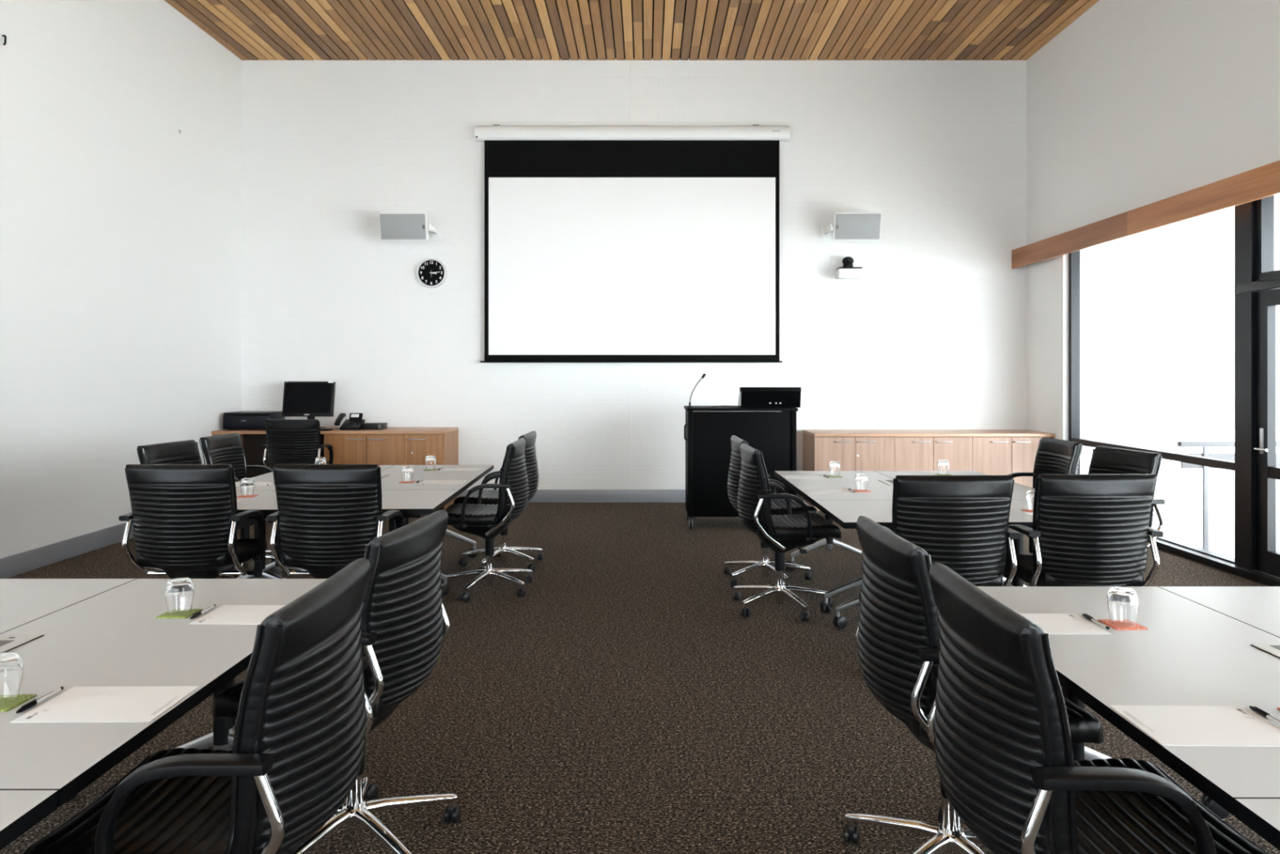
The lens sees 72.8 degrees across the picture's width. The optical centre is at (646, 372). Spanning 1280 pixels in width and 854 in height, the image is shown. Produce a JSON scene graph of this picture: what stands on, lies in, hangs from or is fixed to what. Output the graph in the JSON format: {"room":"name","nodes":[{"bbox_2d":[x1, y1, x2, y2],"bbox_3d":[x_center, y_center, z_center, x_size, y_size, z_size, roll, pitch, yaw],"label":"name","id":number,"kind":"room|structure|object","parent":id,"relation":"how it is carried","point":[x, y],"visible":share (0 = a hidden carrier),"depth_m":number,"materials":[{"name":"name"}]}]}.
{"room":"conference room","nodes":[
{"label":"conference room","id":0,"kind":"room"},
{"bbox_2d":[0,0,241,558],"bbox_3d":[-4.696,-1.049,3.111,0.250,5.018,13.421,0,0,0],"label":"wall","id":1,"kind":"structure","parent":0,"point":[121,228],"depth_m":7.39,"materials":[{"name":"white paint"}]},
{"bbox_2d":[0,522,133,578],"bbox_3d":[-4.560,1.386,2.760,0.022,0.148,12.720,0,0,0],"label":"baseboard","id":2,"kind":"structure","parent":1,"relation":"attached to","point":[11,566],"depth_m":6.74,"materials":[{"name":"grey paint"}]},
{"bbox_2d":[164,0,1098,60],"bbox_3d":[-0.126,-3.636,3.111,9.391,0.200,13.921,0,0,0],"label":"ceiling","id":3,"kind":"structure","parent":0,"point":[251,29],"depth_m":8.93,"materials":[{"name":"brown wood"}]},
{"bbox_2d":[241,57,1026,499],"bbox_3d":[-0.126,-1.049,9.946,9.391,5.018,0.250,0,0,0],"label":"wall","id":4,"kind":"structure","parent":0,"point":[932,334],"depth_m":9.82,"materials":[{"name":"white paint"}]},
{"bbox_2d":[378,212,440,239],"bbox_3d":[-2.618,-1.607,9.638,0.595,0.303,0.366,0,0,0],"label":"wall speaker","id":5,"kind":"object","parent":4,"relation":"attached to","point":[393,225],"visible":1,"depth_m":9.49,"materials":[{"name":"white plastic"}]},
{"bbox_2d":[379,213,426,239],"bbox_3d":[-2.655,-1.599,9.489,0.492,0.269,0.068,0,0,0],"label":"grille","id":6,"kind":"object","parent":5,"relation":"attached to","point":[392,226],"depth_m":9.49,"materials":[{"name":"grey"}]},
{"bbox_2d":[416,257,446,288],"bbox_3d":[-2.418,-1.128,9.794,0.332,0.332,0.053,0,0,0],"label":"wall clock","id":7,"kind":"object","parent":4,"relation":"attached to","point":[431,273],"visible":1,"depth_m":9.78,"materials":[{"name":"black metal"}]},
{"bbox_2d":[629,60,630,488],"bbox_3d":[-0.184,-1.111,9.819,0.008,4.851,0.003,0,0,0],"label":"joint","id":8,"kind":"object","parent":4,"relation":"attached to","point":[629,60],"visible":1,"depth_m":9.82,"materials":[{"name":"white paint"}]},
{"bbox_2d":[458,489,802,502],"bbox_3d":[-0.175,1.387,9.812,3.880,0.145,0.018,0,0,0],"label":"baseboard","id":9,"kind":"structure","parent":4,"relation":"attached to","point":[540,495],"depth_m":9.80,"materials":[{"name":"grey"}]},
{"bbox_2d":[474,124,790,362],"bbox_3d":[-0.155,-1.452,9.757,3.520,2.669,0.120,0,0,0],"label":"projection screen","id":10,"kind":"object","parent":4,"relation":"attached to","point":[602,243],"visible":1,"depth_m":9.75,"materials":[{"name":"white fabric"}]},
{"bbox_2d":[831,255,862,281],"bbox_3d":[2.245,-1.177,9.721,0.320,0.295,0.200,0,0,0],"label":"camera","id":11,"kind":"object","parent":4,"relation":"attached to","point":[843,268],"visible":1,"depth_m":9.69,"materials":[{"name":"white plastic"}]},
{"bbox_2d":[835,268,862,279],"bbox_3d":[2.270,-1.107,9.715,0.270,0.103,0.188,0,0,0],"label":"shelf","id":12,"kind":"object","parent":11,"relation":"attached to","point":[840,273],"depth_m":9.62,"materials":[{"name":"white plastic"}]},
{"bbox_2d":[821,212,882,239],"bbox_3d":[2.272,-1.607,9.638,0.595,0.303,0.366,0,0,0],"label":"wall speaker","id":13,"kind":"object","parent":4,"relation":"attached to","point":[845,225],"visible":1,"depth_m":9.49,"materials":[{"name":"white plastic"}]},
{"bbox_2d":[834,213,880,239],"bbox_3d":[2.310,-1.599,9.489,0.492,0.269,0.068,0,0,0],"label":"grille","id":14,"kind":"object","parent":13,"relation":"attached to","point":[846,226],"depth_m":9.49,"materials":[{"name":"grey"}]},
{"bbox_2d":[0,502,1279,853],"bbox_3d":[-0.126,1.560,3.111,9.391,0.200,13.921,0,0,0],"label":"floor","id":15,"kind":"structure","parent":0,"point":[626,703],"depth_m":3.75,"materials":[{"name":"carpet"}]},
{"bbox_2d":[0,790,57,850],"bbox_3d":[-1.845,1.103,1.154,1.589,0.715,0.795,0,0,0],"label":"conference table","id":16,"kind":"object","parent":15,"relation":"on","point":[20,811],"visible":1,"depth_m":1.50,"materials":[{"name":"grey laminate"}]},
{"bbox_2d":[0,578,136,802],"bbox_3d":[-2.244,1.103,2.352,0.792,0.715,1.591,0,0,0],"label":"conference table","id":17,"kind":"object","parent":15,"relation":"on","point":[22,601],"visible":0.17,"depth_m":2.91,"materials":[{"name":"grey laminate"}]},
{"bbox_2d":[0,578,327,806],"bbox_3d":[-1.446,1.103,2.352,0.792,0.715,1.591,0,0,0],"label":"conference table","id":18,"kind":"object","parent":15,"relation":"on","point":[114,637],"visible":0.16,"depth_m":2.27,"materials":[{"name":"grey laminate"}]},
{"bbox_2d":[0,693,36,711],"bbox_3d":[-1.453,0.743,1.958,0.095,0.004,0.095,0,0,0],"label":"coaster","id":19,"kind":"object","parent":18,"relation":"on","point":[23,698],"visible":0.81,"depth_m":1.96,"materials":[{"name":"green paper"}]},
{"bbox_2d":[0,651,23,706],"bbox_3d":[-1.453,0.688,1.958,0.081,0.106,0.081,0,0,-19],"label":"tumbler","id":20,"kind":"object","parent":19,"relation":"on","point":[11,666],"visible":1,"depth_m":1.94,"materials":[{"name":"clear glass"}]},
{"bbox_2d":[0,634,44,652],"bbox_3d":[-1.772,0.743,2.335,0.126,0.004,0.260,0,0,0],"label":"flap","id":21,"kind":"object","parent":18,"relation":"on","point":[8,642],"visible":1,"depth_m":2.41,"materials":[{"name":"grey"}]},
{"bbox_2d":[15,686,63,713],"bbox_3d":[-1.371,0.739,1.966,0.011,0.013,0.147,0,0,0],"label":"pen","id":22,"kind":"object","parent":18,"relation":"on","point":[34,702],"visible":1,"depth_m":1.95,"materials":[{"name":"white"}]},
{"bbox_2d":[10,685,199,722],"bbox_3d":[-1.208,0.744,1.958,0.297,0.002,0.210,0,0,-1],"label":"notepad","id":23,"kind":"object","parent":18,"relation":"on","point":[77,704],"visible":1,"depth_m":1.95,"materials":[{"name":"white paper"}]},
{"bbox_2d":[26,696,177,718],"bbox_3d":[-1.205,0.744,1.934,0.271,0.001,0.110,0,0,-5],"label":"print","id":24,"kind":"object","parent":23,"relation":"on","point":[60,707],"depth_m":1.93,"materials":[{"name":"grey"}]},
{"bbox_2d":[155,608,202,618],"bbox_3d":[-1.442,0.743,2.685,0.095,0.004,0.095,0,0,2],"label":"coaster","id":25,"kind":"object","parent":18,"relation":"on","point":[165,615],"visible":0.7,"depth_m":2.65,"materials":[{"name":"green paper"}]},
{"bbox_2d":[164,577,194,615],"bbox_3d":[-1.442,0.688,2.685,0.081,0.106,0.081,0,0,41],"label":"tumbler","id":26,"kind":"object","parent":25,"relation":"on","point":[179,591],"visible":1,"depth_m":2.66,"materials":[{"name":"clear glass"}]},
{"bbox_2d":[189,604,215,618],"bbox_3d":[-1.373,0.739,2.691,0.011,0.013,0.147,0,0,0],"label":"pen","id":27,"kind":"object","parent":18,"relation":"on","point":[199,613],"visible":1,"depth_m":2.67,"materials":[{"name":"white metal"}]},
{"bbox_2d":[189,604,285,624],"bbox_3d":[-1.208,0.744,2.680,0.297,0.002,0.210,0,0,1],"label":"notepad","id":28,"kind":"object","parent":18,"relation":"on","point":[224,614],"visible":0.74,"depth_m":2.67,"materials":[{"name":"white paper"}]},
{"bbox_2d":[118,464,267,578],"bbox_3d":[-2.328,0.958,4.556,0.657,1.005,0.610,0,0,0],"label":"swivel chair","id":29,"kind":"object","parent":15,"relation":"on","point":[184,517],"visible":0.86,"depth_m":4.31,"materials":[{"name":"black leather"}]},
{"bbox_2d":[137,439,253,578],"bbox_3d":[-2.915,0.958,5.658,0.610,1.005,0.657,0,0,8],"label":"swivel chair","id":30,"kind":"object","parent":15,"relation":"on","point":[187,451],"visible":0.09,"depth_m":5.69,"materials":[{"name":"black leather"}]},
{"bbox_2d":[22,557,373,853],"bbox_3d":[-0.921,0.958,1.887,0.610,1.005,0.657,0,0,0],"label":"swivel chair","id":31,"kind":"object","parent":15,"relation":"on","point":[304,717],"visible":1,"depth_m":1.72,"materials":[{"name":"black leather"}]},
{"bbox_2d":[199,432,290,577],"bbox_3d":[-2.919,0.958,6.398,0.610,1.005,0.657,0,0,0],"label":"swivel chair","id":32,"kind":"object","parent":15,"relation":"on","point":[227,448],"visible":0.25,"depth_m":6.45,"materials":[{"name":"black leather"}]},
{"bbox_2d":[261,419,333,523],"bbox_3d":[-3.478,0.958,8.756,0.657,1.005,0.610,0,0,0],"label":"swivel chair","id":33,"kind":"object","parent":15,"relation":"on","point":[289,442],"visible":0.51,"depth_m":8.50,"materials":[{"name":"black leather"}]},
{"bbox_2d":[235,465,393,578],"bbox_3d":[-2.414,1.103,6.273,0.795,0.715,1.495,0,0,-2],"label":"conference table","id":34,"kind":"object","parent":15,"relation":"on","point":[268,477],"visible":0.05,"depth_m":5.67,"materials":[{"name":"grey laminate"}]},
{"bbox_2d":[235,481,273,485],"bbox_3d":[-2.665,0.744,5.830,0.297,0.002,0.210,0,0,-2],"label":"notepad","id":35,"kind":"object","parent":34,"relation":"on","point":[237,483],"visible":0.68,"depth_m":5.84,"materials":[{"name":"white paper"}]},
{"bbox_3d":[-2.455,0.743,6.550,0.095,0.004,0.095,0,0,-2],"label":"coaster","id":36,"kind":"object","parent":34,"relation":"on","visible":0},
{"bbox_2d":[315,457,326,464],"bbox_3d":[-2.455,0.688,6.550,0.081,0.106,0.081,0,0,-25],"label":"tumbler","id":37,"kind":"object","parent":36,"relation":"on","point":[318,460],"visible":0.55,"depth_m":6.52,"materials":[{"name":"clear glass"}]},
{"bbox_2d":[266,464,403,578],"bbox_3d":[-1.593,0.958,4.556,0.657,1.005,0.610,0,0,0],"label":"swivel chair","id":38,"kind":"object","parent":15,"relation":"on","point":[327,515],"visible":0.64,"depth_m":4.30,"materials":[{"name":"black leather"}]},
{"bbox_2d":[211,426,458,509],"bbox_3d":[-3.345,1.035,9.464,2.446,0.850,0.712,0,0,0],"label":"credenza","id":39,"kind":"object","parent":15,"relation":"on","point":[390,446],"visible":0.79,"depth_m":9.14,"materials":[{"name":"brown wood"}]},
{"bbox_2d":[222,411,284,430],"bbox_3d":[-4.260,0.516,9.446,0.500,0.188,0.408,0,0,0],"label":"printer","id":40,"kind":"object","parent":39,"relation":"on","point":[234,420],"visible":0.77,"depth_m":9.25,"materials":[{"name":"black plastic"}]},
{"bbox_2d":[281,381,335,428],"bbox_3d":[-3.658,0.349,9.465,0.550,0.521,0.210,0,0,2],"label":"computer monitor","id":41,"kind":"object","parent":39,"relation":"on","point":[310,399],"visible":0.84,"depth_m":9.40,"materials":[{"name":"black plastic"}]},
{"bbox_2d":[320,428,333,431],"bbox_3d":[-3.550,0.601,9.230,0.400,0.018,0.150,0,0,0],"label":"keyboard","id":42,"kind":"object","parent":39,"relation":"on","point":[321,429],"visible":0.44,"depth_m":9.18,"materials":[{"name":"black plastic"}]},
{"bbox_2d":[334,413,364,430],"bbox_3d":[-3.207,0.522,9.394,0.263,0.175,0.217,0,0,0],"label":"desk phone","id":43,"kind":"object","parent":39,"relation":"on","point":[353,423],"visible":1,"depth_m":9.38,"materials":[{"name":"black plastic"}]},
{"bbox_2d":[360,422,387,429],"bbox_3d":[-2.947,0.576,9.418,0.225,0.068,0.203,0,0,0],"label":"box","id":44,"kind":"object","parent":39,"relation":"on","point":[365,425],"visible":1,"depth_m":9.32,"materials":[{"name":"black plastic"}]},
{"bbox_2d":[212,509,460,853],"bbox_3d":[-0.930,0.958,2.672,0.610,1.005,0.657,0,0,7],"label":"swivel chair","id":45,"kind":"object","parent":15,"relation":"on","point":[405,628],"visible":0.62,"depth_m":2.53,"materials":[{"name":"black leather"}]},
{"bbox_2d":[235,489,459,603],"bbox_3d":[-1.980,1.103,5.138,1.595,0.715,0.790,0,0,-2],"label":"conference table","id":46,"kind":"object","parent":15,"relation":"on","point":[411,503],"visible":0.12,"depth_m":5.16,"materials":[{"name":"grey laminate"}]},
{"bbox_2d":[236,494,257,497],"bbox_3d":[-2.410,0.743,5.250,0.095,0.004,0.095,0,0,-3],"label":"coaster","id":47,"kind":"object","parent":46,"relation":"on","point":[253,495],"visible":0.58,"depth_m":5.21,"materials":[{"name":"paper"}]},
{"bbox_2d":[240,477,254,496],"bbox_3d":[-2.410,0.688,5.250,0.081,0.106,0.081,0,0,-12],"label":"tumbler","id":48,"kind":"object","parent":47,"relation":"on","point":[246,485],"visible":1,"depth_m":5.22,"materials":[{"name":"clear glass"}]},
{"bbox_2d":[380,464,493,595],"bbox_3d":[-1.614,1.103,6.297,0.795,0.715,1.495,0,0,-2],"label":"conference table","id":49,"kind":"object","parent":15,"relation":"on","point":[390,482],"visible":0.3,"depth_m":6.27,"materials":[{"name":"grey laminate"}]},
{"bbox_2d":[398,480,415,483],"bbox_3d":[-1.630,0.743,5.930,0.095,0.004,0.095,0,0,-2],"label":"coaster","id":50,"kind":"object","parent":49,"relation":"on","point":[402,482],"visible":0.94,"depth_m":5.88,"materials":[{"name":"paper"}]},
{"bbox_2d":[401,466,413,482],"bbox_3d":[-1.630,0.688,5.930,0.081,0.106,0.081,0,0,-30],"label":"tumbler","id":51,"kind":"object","parent":50,"relation":"on","point":[407,472],"visible":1,"depth_m":5.90,"materials":[{"name":"clear glass"}]},
{"bbox_2d":[418,480,467,484],"bbox_3d":[-1.385,0.744,5.930,0.297,0.002,0.210,0,0,-2],"label":"notepad","id":52,"kind":"object","parent":49,"relation":"on","point":[425,482],"visible":1,"depth_m":5.93,"materials":[{"name":"white paper"}]},
{"bbox_2d":[440,467,482,471],"bbox_3d":[-1.425,0.744,6.690,0.297,0.002,0.210,0,0,-2],"label":"notepad","id":53,"kind":"object","parent":49,"relation":"on","point":[446,468],"visible":1,"depth_m":6.68,"materials":[{"name":"white paper"}]},
{"bbox_3d":[-1.660,0.743,6.690,0.095,0.004,0.095,0,0,-2],"label":"coaster","id":54,"kind":"object","parent":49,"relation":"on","visible":0},
{"bbox_2d":[425,455,435,469],"bbox_3d":[-1.660,0.688,6.690,0.081,0.106,0.081,0,0,-44],"label":"tumbler","id":55,"kind":"object","parent":54,"relation":"on","point":[430,460],"visible":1,"depth_m":6.66,"materials":[{"name":"clear glass"}]},
{"bbox_2d":[440,437,533,601],"bbox_3d":[-1.091,0.958,5.852,0.610,1.005,0.657,0,0,0],"label":"swivel chair","id":56,"kind":"object","parent":15,"relation":"on","point":[486,522],"visible":0.96,"depth_m":5.69,"materials":[{"name":"black leather"}]},
{"bbox_2d":[453,431,542,571],"bbox_3d":[-1.116,0.958,6.594,0.610,1.005,0.657,0,0,2],"label":"swivel chair","id":57,"kind":"object","parent":15,"relation":"on","point":[490,497],"visible":0.45,"depth_m":6.51,"materials":[{"name":"black leather"}]},
{"bbox_2d":[684,405,798,529],"bbox_3d":[0.881,0.892,8.357,1.052,1.135,0.625,0,0,0],"label":"lectern","id":58,"kind":"object","parent":15,"relation":"on","point":[708,430],"visible":0.59,"depth_m":8.07,"materials":[{"name":"black laminate"}]},
{"bbox_2d":[686,373,706,407],"bbox_3d":[0.470,0.164,8.148,0.177,0.323,0.055,0,0,11],"label":"gooseneck microphone","id":59,"kind":"object","parent":58,"relation":"on","point":[704,374],"visible":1,"depth_m":8.14,"materials":[{"name":"black plastic"}]},
{"bbox_2d":[737,386,800,407],"bbox_3d":[1.170,0.229,8.286,0.566,0.192,0.288,0,0,0],"label":"monitor","id":60,"kind":"object","parent":58,"relation":"on","point":[748,397],"visible":0.99,"depth_m":8.15,"materials":[{"name":"black plastic"}]},
{"bbox_2d":[739,386,800,391],"bbox_3d":[1.170,0.154,8.196,0.566,0.042,0.108,0,0,0],"label":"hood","id":61,"kind":"object","parent":60,"relation":"attached to","point":[741,388],"depth_m":8.14,"materials":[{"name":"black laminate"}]},
{"bbox_2d":[724,435,818,587],"bbox_3d":[0.871,0.958,6.109,0.610,1.005,0.657,0,0,-2],"label":"swivel chair","id":62,"kind":"object","parent":15,"relation":"on","point":[779,506],"visible":0.4,"depth_m":6.03,"materials":[{"name":"black leather"}]},
{"bbox_2d":[732,443,841,622],"bbox_3d":[0.866,0.958,5.399,0.610,1.005,0.657,0,0,-3],"label":"swivel chair","id":63,"kind":"object","parent":15,"relation":"on","point":[782,534],"visible":0.99,"depth_m":5.23,"materials":[{"name":"black leather"}]},
{"bbox_2d":[774,471,893,613],"bbox_3d":[1.360,1.103,5.857,0.760,0.715,1.515,0,0,0],"label":"conference table","id":64,"kind":"object","parent":15,"relation":"on","point":[880,491],"visible":0.47,"depth_m":5.81,"materials":[{"name":"grey laminate"}]},
{"bbox_2d":[781,475,827,479],"bbox_3d":[1.130,0.744,6.220,0.297,0.002,0.210,0,0,0],"label":"notepad","id":65,"kind":"object","parent":64,"relation":"on","point":[787,477],"visible":1,"depth_m":6.21,"materials":[{"name":"white paper"}]},
{"bbox_2d":[800,488,853,493],"bbox_3d":[1.135,0.744,5.470,0.297,0.002,0.210,0,0,0],"label":"notepad","id":66,"kind":"object","parent":64,"relation":"on","point":[806,491],"visible":1,"depth_m":5.44,"materials":[{"name":"white paper"}]},
{"bbox_2d":[826,475,842,477],"bbox_3d":[1.355,0.743,6.250,0.095,0.004,0.095,0,0,-1],"label":"coaster","id":67,"kind":"object","parent":64,"relation":"on","point":[829,476],"visible":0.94,"depth_m":6.20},
{"bbox_2d":[828,461,839,476],"bbox_3d":[1.355,0.688,6.250,0.081,0.106,0.081,0,0,-32],"label":"tumbler","id":68,"kind":"object","parent":67,"relation":"on","point":[833,466],"visible":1,"depth_m":6.22,"materials":[{"name":"clear glass"}]},
{"bbox_2d":[852,488,871,492],"bbox_3d":[1.360,0.743,5.490,0.095,0.004,0.095,0,0,-1],"label":"coaster","id":69,"kind":"object","parent":64,"relation":"on","point":[855,490],"visible":0.74,"depth_m":5.46,"materials":[{"name":"paper"}]},
{"bbox_2d":[854,473,867,490],"bbox_3d":[1.360,0.688,5.490,0.081,0.106,0.081,0,0,-24],"label":"tumbler","id":70,"kind":"object","parent":69,"relation":"on","point":[860,479],"visible":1,"depth_m":5.46,"materials":[{"name":"clear glass"}]},
{"bbox_2d":[878,480,893,484],"bbox_3d":[1.674,0.743,5.900,0.126,0.004,0.260,0,0,0],"label":"flap","id":71,"kind":"object","parent":64,"relation":"on","point":[886,482],"visible":0.5,"depth_m":5.91,"materials":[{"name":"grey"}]},
{"bbox_2d":[813,499,1032,628],"bbox_3d":[1.748,1.103,4.719,1.525,0.715,0.755,0,0,0],"label":"conference table","id":72,"kind":"object","parent":15,"relation":"on","point":[846,513],"visible":0.2,"depth_m":4.79,"materials":[{"name":"grey laminate"}]},
{"bbox_3d":[2.090,0.743,4.685,0.095,0.004,0.095,0,0,-3],"label":"coaster","id":73,"kind":"object","parent":72,"relation":"on","visible":0},
{"bbox_2d":[1025,490,1035,511],"bbox_3d":[2.090,0.688,4.685,0.081,0.106,0.081,0,0,-17],"label":"tumbler","id":74,"kind":"object","parent":73,"relation":"on","point":[1029,496],"visible":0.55,"depth_m":4.67,"materials":[{"name":"clear glass"}]},
{"bbox_2d":[803,429,1054,511],"bbox_3d":[3.034,1.049,9.464,2.526,0.822,0.712,0,0,0],"label":"base cabinet","id":75,"kind":"object","parent":15,"relation":"on","point":[987,451],"visible":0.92,"depth_m":9.14,"materials":[{"name":"brown wood"}]},
{"bbox_2d":[882,475,1021,586],"bbox_3d":[1.372,0.958,4.091,0.657,1.005,0.610,0,0,0],"label":"swivel chair","id":76,"kind":"object","parent":15,"relation":"on","point":[962,522],"visible":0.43,"depth_m":3.84,"materials":[{"name":"black leather"}]},
{"bbox_2d":[875,471,1035,586],"bbox_3d":[2.125,1.103,5.861,0.760,0.715,1.515,0,0,0],"label":"conference table","id":77,"kind":"object","parent":15,"relation":"on","point":[1020,491],"visible":0.02,"depth_m":6.37,"materials":[{"name":"grey laminate"}]},
{"bbox_3d":[2.175,0.743,6.360,0.095,0.004,0.095,0,0,-1],"label":"coaster","id":78,"kind":"object","parent":77,"relation":"on","visible":0},
{"bbox_2d":[937,459,949,475],"bbox_3d":[2.175,0.688,6.360,0.081,0.106,0.081,0,0,43],"label":"tumbler","id":79,"kind":"object","parent":78,"relation":"on","point":[943,465],"visible":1,"depth_m":6.33,"materials":[{"name":"clear glass"}]},
{"bbox_2d":[843,515,1103,853],"bbox_3d":[0.921,0.958,2.519,0.610,1.005,0.657,0,0,-2],"label":"swivel chair","id":80,"kind":"object","parent":15,"relation":"on","point":[896,636],"visible":0.62,"depth_m":2.38,"materials":[{"name":"black leather"}]},
{"bbox_2d":[1008,436,1082,555],"bbox_3d":[2.609,0.958,5.932,0.610,1.005,0.657,0,0,0],"label":"swivel chair","id":81,"kind":"object","parent":15,"relation":"on","point":[1053,455],"visible":0.21,"depth_m":5.97,"materials":[{"name":"black leather"}]},
{"bbox_2d":[1003,474,1163,689],"bbox_3d":[2.028,0.958,4.131,0.657,1.005,0.610,0,0,0],"label":"swivel chair","id":82,"kind":"object","parent":15,"relation":"on","point":[1087,530],"visible":0.76,"depth_m":3.88,"materials":[{"name":"black leather"}]},
{"bbox_2d":[1026,445,1164,547],"bbox_3d":[2.644,0.958,5.141,0.610,1.005,0.657,0,0,-10],"label":"swivel chair","id":83,"kind":"object","parent":15,"relation":"on","point":[1104,460],"visible":0.12,"depth_m":5.13,"materials":[{"name":"black leather"}]},
{"bbox_2d":[926,562,1269,853],"bbox_3d":[0.921,0.958,1.828,0.610,1.005,0.657,0,0,0],"label":"swivel chair","id":84,"kind":"object","parent":15,"relation":"on","point":[997,726],"visible":1,"depth_m":1.68,"materials":[{"name":"black leather"}]},
{"bbox_2d":[976,586,1279,815],"bbox_3d":[1.407,1.103,2.279,0.752,0.715,1.507,0,0,0],"label":"conference table","id":85,"kind":"object","parent":15,"relation":"on","point":[1189,652],"visible":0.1,"depth_m":2.19,"materials":[{"name":"grey laminate"}]},
{"bbox_2d":[1019,613,1111,634],"bbox_3d":[1.178,0.744,2.583,0.297,0.002,0.210,0,0,0],"label":"notepad","id":86,"kind":"object","parent":85,"relation":"on","point":[1051,623],"visible":0.74,"depth_m":2.57,"materials":[{"name":"white paper"}]},
{"bbox_2d":[1082,613,1109,629],"bbox_3d":[1.338,0.739,2.590,0.011,0.013,0.147,0,0,0],"label":"pen","id":87,"kind":"object","parent":85,"relation":"on","point":[1087,616],"visible":1,"depth_m":2.59,"materials":[{"name":"white metal"}]},
{"bbox_2d":[1097,619,1147,630],"bbox_3d":[1.408,0.743,2.568,0.095,0.004,0.095,0,0,-2],"label":"coaster","id":88,"kind":"object","parent":85,"relation":"on","point":[1137,626],"visible":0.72,"depth_m":2.54,"materials":[{"name":"paper"}]},
{"bbox_2d":[1106,586,1137,626],"bbox_3d":[1.408,0.688,2.568,0.081,0.106,0.081,0,0,-27],"label":"tumbler","id":89,"kind":"object","parent":88,"relation":"on","point":[1122,601],"visible":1,"depth_m":2.54,"materials":[{"name":"clear glass"}]},
{"bbox_2d":[1110,705,1279,746],"bbox_3d":[1.183,0.744,1.838,0.297,0.002,0.210,0,0,1],"label":"notepad","id":90,"kind":"object","parent":85,"relation":"on","point":[1169,725],"visible":1,"depth_m":1.83,"materials":[{"name":"white paper"}]},
{"bbox_2d":[1123,708,1254,730],"bbox_3d":[1.181,0.744,1.862,0.271,0.001,0.110,0,0,-3],"label":"print","id":91,"kind":"object","parent":90,"relation":"on","point":[1147,719],"depth_m":1.87,"materials":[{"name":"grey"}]},
{"bbox_2d":[1248,705,1279,724],"bbox_3d":[1.338,0.739,1.853,0.011,0.013,0.147,0,0,0],"label":"pen","id":92,"kind":"object","parent":85,"relation":"on","point":[1255,708],"visible":1,"depth_m":1.88,"materials":[{"name":"white"}]},
{"bbox_2d":[1250,644,1279,658],"bbox_3d":[1.716,0.743,2.245,0.126,0.004,0.260,0,0,0],"label":"flap","id":93,"kind":"object","parent":85,"relation":"on","point":[1273,650],"visible":1,"depth_m":2.34,"materials":[{"name":"grey"}]},
{"bbox_2d":[1158,586,1279,818],"bbox_3d":[2.163,1.103,2.279,0.752,0.715,1.507,0,0,0],"label":"conference table","id":94,"kind":"object","parent":15,"relation":"on","point":[1256,606],"visible":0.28,"depth_m":2.84,"materials":[{"name":"grey laminate"}]},
{"bbox_2d":[1235,798,1279,850],"bbox_3d":[1.785,1.103,1.144,1.509,0.715,0.753,0,0,0],"label":"conference table","id":95,"kind":"object","parent":15,"relation":"on","point":[1261,815],"visible":1,"depth_m":1.48,"materials":[{"name":"grey laminate"}]},
{"bbox_2d":[1026,0,1279,474],"bbox_3d":[4.435,-1.049,3.111,0.270,5.018,13.421,0,0,0],"label":"wall","id":96,"kind":"structure","parent":0,"point":[1132,104],"depth_m":7.87,"materials":[{"name":"white paint"}]},
{"bbox_2d":[1011,160,1279,268],"bbox_3d":[4.215,-1.283,3.110,0.170,0.210,13.420,0,0,0],"label":"pelmet","id":97,"kind":"structure","parent":96,"relation":"attached to","point":[1264,181],"depth_m":6.93,"materials":[{"name":"brown wood"}]},
{"bbox_2d":[1068,200,1271,575],"bbox_3d":[4.400,0.050,5.099,0.150,2.820,7.719,0,0,0],"label":"window","id":98,"kind":"structure","parent":96,"relation":"in","point":[1073,257],"depth_m":6.32,"materials":[{"name":"black"}]},
{"bbox_2d":[1088,193,1279,286],"bbox_3d":[8.936,-1.480,5.000,8.728,0.160,18.000,0,0,0],"label":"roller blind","id":99,"kind":"structure","parent":96,"relation":"attached to","point":[1199,251],"depth_m":10.39,"materials":[{"name":"white fabric"}]},
{"bbox_2d":[1155,538,1279,586],"bbox_3d":[4.312,1.435,3.079,0.085,0.050,11.759,0,0,0],"label":"sill","id":100,"kind":"structure","parent":96,"relation":"attached to","point":[1255,575],"depth_m":6.50,"materials":[{"name":"black"}]},
{"bbox_2d":[1234,277,1279,293],"bbox_3d":[4.383,-0.618,5.755,0.145,0.065,1.230,0,0,0],"label":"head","id":101,"kind":"structure","parent":96,"relation":"attached to","point":[1273,283],"depth_m":6.12},
{"bbox_2d":[1253,288,1279,577],"bbox_3d":[4.353,0.414,5.675,0.124,1.988,1.050,0,0,0],"label":"door","id":102,"kind":"structure","parent":96,"relation":"in","point":[1268,559],"depth_m":6.09,"materials":[{"name":"black"}]},
{"bbox_2d":[1255,195,1279,280],"bbox_3d":[4.400,-1.005,5.675,0.090,0.710,1.070,0,0,0],"label":"window","id":103,"kind":"structure","parent":96,"relation":"in","point":[1264,207],"depth_m":6.15,"materials":[{"name":"black"}]},
{"label":"outside","id":104,"kind":"structure","parent":0,"visible":0},
{"bbox_2d":[1088,426,1279,558],"bbox_3d":[13.286,1.740,6.000,17.428,0.240,40.000,0,0,0],"label":"ground","id":105,"kind":"structure","parent":104,"point":[1181,489],"depth_m":12.45,"materials":[{"name":"white"}]},
{"bbox_2d":[1177,441,1279,550],"bbox_3d":[5.720,1.110,7.600,2.120,1.020,0.060,0,0,0],"label":"handrail","id":106,"kind":"object","parent":105,"relation":"on","point":[1205,445],"visible":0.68,"depth_m":7.57,"materials":[{"name":"grey metal"}]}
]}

